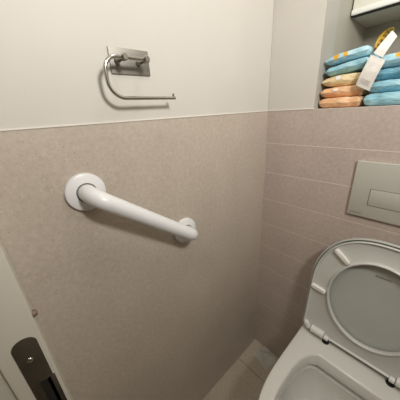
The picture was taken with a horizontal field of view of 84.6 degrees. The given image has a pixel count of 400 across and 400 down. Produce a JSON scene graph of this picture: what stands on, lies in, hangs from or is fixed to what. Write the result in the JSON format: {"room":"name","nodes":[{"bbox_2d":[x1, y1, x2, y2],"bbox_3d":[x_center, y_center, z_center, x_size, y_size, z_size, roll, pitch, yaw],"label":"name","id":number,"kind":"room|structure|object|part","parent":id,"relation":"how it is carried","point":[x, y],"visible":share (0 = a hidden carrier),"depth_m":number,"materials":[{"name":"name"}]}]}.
{"room":"toilet room","nodes":[
{"label":"toilet room","id":0,"kind":"room"},
{"bbox_2d":[0,0,273,399],"bbox_3d":[-0.083,-0.252,0.562,0.785,2.420,0.100,-21,28,-38],"label":"wall","id":1,"kind":"structure","parent":0,"point":[127,309],"depth_m":0.52,"materials":[{"name":"tile"}]},
{"bbox_2d":[64,173,197,242],"bbox_3d":[-0.112,0.044,0.514,0.306,0.258,0.069,-21,28,-38],"label":"grab rail","id":2,"kind":"object","parent":1,"relation":"attached to","point":[82,191],"visible":1,"depth_m":0.43,"materials":[{"name":"white plastic"}]},
{"bbox_2d":[0,111,265,130],"bbox_3d":[-0.048,-0.203,0.541,0.785,0.003,0.003,-21,28,-38],"label":"trim","id":3,"kind":"structure","parent":1,"relation":"attached to","point":[254,111],"depth_m":0.43,"materials":[{"name":"beige"}]},
{"bbox_2d":[103,46,175,99],"bbox_3d":[-0.120,-0.245,0.430,0.147,0.092,0.041,-21,28,-38],"label":"toilet paper holder","id":4,"kind":"object","parent":1,"relation":"attached to","point":[125,61],"visible":1,"depth_m":0.42,"materials":[{"name":"metal"}]},
{"bbox_3d":[-0.144,-0.258,0.400,0.012,0.012,0.038,-21,28,-38],"label":"post","id":5,"kind":"part","parent":4,"relation":"part of","materials":[{"name":"silver metal"}]},
{"bbox_3d":[-0.137,-0.271,0.431,0.083,0.044,0.004,-21,28,-38],"label":"plate","id":6,"kind":"part","parent":4,"relation":"part of","materials":[{"name":"metal"}]},
{"bbox_3d":[-0.111,-0.270,0.427,0.012,0.012,0.038,-21,28,-38],"label":"post","id":7,"kind":"part","parent":4,"relation":"part of","materials":[{"name":"silver metal"}]},
{"bbox_2d":[203,339,278,399],"bbox_3d":[0.008,1.154,0.405,2.550,0.080,1.720,-21,28,-38],"label":"floor","id":8,"kind":"structure","parent":0,"point":[245,379],"depth_m":1.04,"materials":[{"name":"tile"}]},
{"bbox_2d":[254,346,276,369],"bbox_3d":[0.334,0.798,1.122,0.087,0.012,0.092,-14,24,-24],"label":"tissue","id":9,"kind":"object","parent":8,"relation":"on","point":[264,356],"visible":1,"depth_m":1.12,"materials":[{"name":"white paper"}]},
{"bbox_2d":[255,0,399,357],"bbox_3d":[0.657,-0.309,0.596,0.382,2.420,1.020,-21,28,-38],"label":"wall","id":10,"kind":"structure","parent":0,"point":[313,155],"depth_m":0.72,"materials":[{"name":"tile"}]},
{"bbox_2d":[268,108,313,110],"bbox_3d":[0.295,-0.297,0.726,0.003,0.003,0.157,-21,28,-38],"label":"trim","id":11,"kind":"structure","parent":10,"relation":"attached to","point":[309,108],"depth_m":0.72,"materials":[{"name":"beige"}]},
{"bbox_2d":[314,0,340,108],"bbox_3d":[0.346,-0.870,0.467,0.084,1.250,0.002,-21,28,-38],"label":"trim","id":12,"kind":"structure","parent":10,"relation":"attached to","point":[332,11],"depth_m":0.63,"materials":[{"name":"grey paint"}]},
{"bbox_2d":[258,238,399,399],"bbox_3d":[0.377,0.529,0.600,0.508,0.755,0.366,-21,28,-38],"label":"toilet","id":13,"kind":"object","parent":10,"relation":"attached to","point":[347,344],"visible":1,"depth_m":0.69,"materials":[{"name":"white ceramic"}]},
{"bbox_3d":[0.391,0.722,0.675,0.503,0.340,0.349,-21,28,-38],"label":"bowl","id":14,"kind":"part","parent":13,"relation":"part of","materials":[{"name":"white ceramic"}]},
{"bbox_3d":[0.516,0.311,0.653,0.068,0.406,0.356,-21,28,-38],"label":"lid","id":15,"kind":"part","parent":13,"relation":"part of","materials":[{"name":"grey plastic"}]},
{"bbox_3d":[0.507,0.314,0.645,0.057,0.391,0.341,-21,28,-38],"label":"seat","id":16,"kind":"part","parent":13,"relation":"part of","materials":[{"name":"grey plastic"}]},
{"bbox_2d":[385,379,394,387],"bbox_3d":[0.559,0.539,0.646,0.022,0.003,0.022,-21,28,-38],"label":"hinge","id":17,"kind":"object","parent":13,"relation":"attached to","point":[388,384],"depth_m":0.64,"materials":[{"name":"black"}]},
{"bbox_2d":[319,96,366,107],"bbox_3d":[0.461,-0.306,0.686,0.183,0.029,0.112,-21,28,-38],"label":"packet","id":18,"kind":"object","parent":10,"relation":"on","point":[351,101],"visible":0.84,"depth_m":0.63,"materials":[{"name":"orange plastic"}]},
{"bbox_2d":[321,85,374,97],"bbox_3d":[0.460,-0.333,0.678,0.177,0.029,0.111,-21,28,-38],"label":"packet","id":19,"kind":"object","parent":18,"relation":"on","point":[353,90],"visible":0.64,"depth_m":0.62,"materials":[{"name":"orange plastic"}]},
{"bbox_2d":[322,72,376,86],"bbox_3d":[0.458,-0.360,0.667,0.174,0.031,0.111,-21,28,-38],"label":"packet","id":20,"kind":"object","parent":19,"relation":"on","point":[350,79],"visible":0.59,"depth_m":0.61,"materials":[{"name":"yellow plastic"}]},
{"bbox_2d":[326,57,368,76],"bbox_3d":[0.461,-0.389,0.653,0.174,0.034,0.113,-20,27,-36],"label":"packet","id":21,"kind":"object","parent":20,"relation":"on","point":[354,66],"visible":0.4,"depth_m":0.60,"materials":[{"name":"blue plastic"}]},
{"bbox_2d":[325,45,379,66],"bbox_3d":[0.455,-0.415,0.646,0.176,0.031,0.108,-21,28,-37],"label":"packet","id":22,"kind":"object","parent":21,"relation":"on","point":[364,51],"visible":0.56,"depth_m":0.59,"materials":[{"name":"blue plastic"}]},
{"bbox_2d":[326,0,399,98],"bbox_3d":[0.716,-0.861,0.391,0.365,1.250,1.120,-21,28,-38],"label":"wall niche","id":23,"kind":"object","parent":10,"relation":"in","point":[350,34],"depth_m":0.74,"materials":[{"name":"paint"}]},
{"bbox_2d":[351,0,399,27],"bbox_3d":[0.748,-0.949,0.323,0.188,0.940,0.704,-21,28,-38],"label":"upper cabinet","id":24,"kind":"object","parent":23,"relation":"attached to","point":[369,13],"visible":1,"depth_m":0.67,"materials":[{"name":"grey"}]},
{"bbox_3d":[0.569,-0.970,0.399,0.018,0.938,0.342,-21,28,-38],"label":"door","id":25,"kind":"part","parent":24,"relation":"part of","materials":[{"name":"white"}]},
{"bbox_2d":[347,160,399,225],"bbox_3d":[0.536,-0.006,0.563,0.009,0.164,0.254,-21,28,-38],"label":"flush plate","id":26,"kind":"object","parent":10,"relation":"attached to","point":[375,192],"visible":1,"depth_m":0.61,"materials":[{"name":"grey plastic"}]},
{"bbox_2d":[363,91,399,105],"bbox_3d":[0.539,-0.279,0.604,0.183,0.032,0.120,-21,28,-38],"label":"packet","id":27,"kind":"object","parent":10,"relation":"on","point":[386,98],"visible":0.98,"depth_m":0.56,"materials":[{"name":"blue plastic"}]},
{"bbox_2d":[369,78,399,92],"bbox_3d":[0.540,-0.307,0.592,0.179,0.029,0.118,-21,28,-38],"label":"packet","id":28,"kind":"object","parent":27,"relation":"on","point":[391,85],"visible":0.77,"depth_m":0.55,"materials":[{"name":"blue plastic"}]},
{"bbox_2d":[375,66,399,80],"bbox_3d":[0.540,-0.334,0.584,0.174,0.027,0.114,-21,28,-38],"label":"packet","id":29,"kind":"object","parent":28,"relation":"on","point":[388,73],"visible":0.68,"depth_m":0.55,"materials":[{"name":"blue plastic"}]},
{"bbox_2d":[380,52,399,69],"bbox_3d":[0.536,-0.361,0.572,0.179,0.033,0.111,-21,28,-37],"label":"packet","id":30,"kind":"object","parent":29,"relation":"on","point":[392,60],"visible":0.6,"depth_m":0.53,"materials":[{"name":"blue plastic"}]},
{"bbox_2d":[356,27,396,90],"bbox_3d":[0.450,-0.353,0.557,0.066,0.140,0.051,-15,25,-26],"label":"paper tag","id":31,"kind":"object","parent":30,"relation":"hanging from","point":[369,73],"visible":1,"depth_m":0.55,"materials":[{"name":"white paper"}]},
{"bbox_3d":[-0.052,-0.007,-0.053,0.060,2.420,1.120,-21,28,-38],"label":"wall","id":32,"kind":"structure","parent":0,"visible":0},
{"bbox_2d":[0,235,74,399],"bbox_3d":[-0.018,0.161,-0.013,0.086,2.075,0.820,-21,28,-38],"label":"door","id":33,"kind":"structure","parent":32,"relation":"in","point":[30,369],"depth_m":0.31,"materials":[{"name":"paint"}]},
{"bbox_3d":[-0.241,0.272,0.334,0.029,0.172,0.003,-21,28,-38],"label":"strike plate","id":34,"kind":"part","parent":33,"relation":"part of","materials":[{"name":"metal"}]}
]}

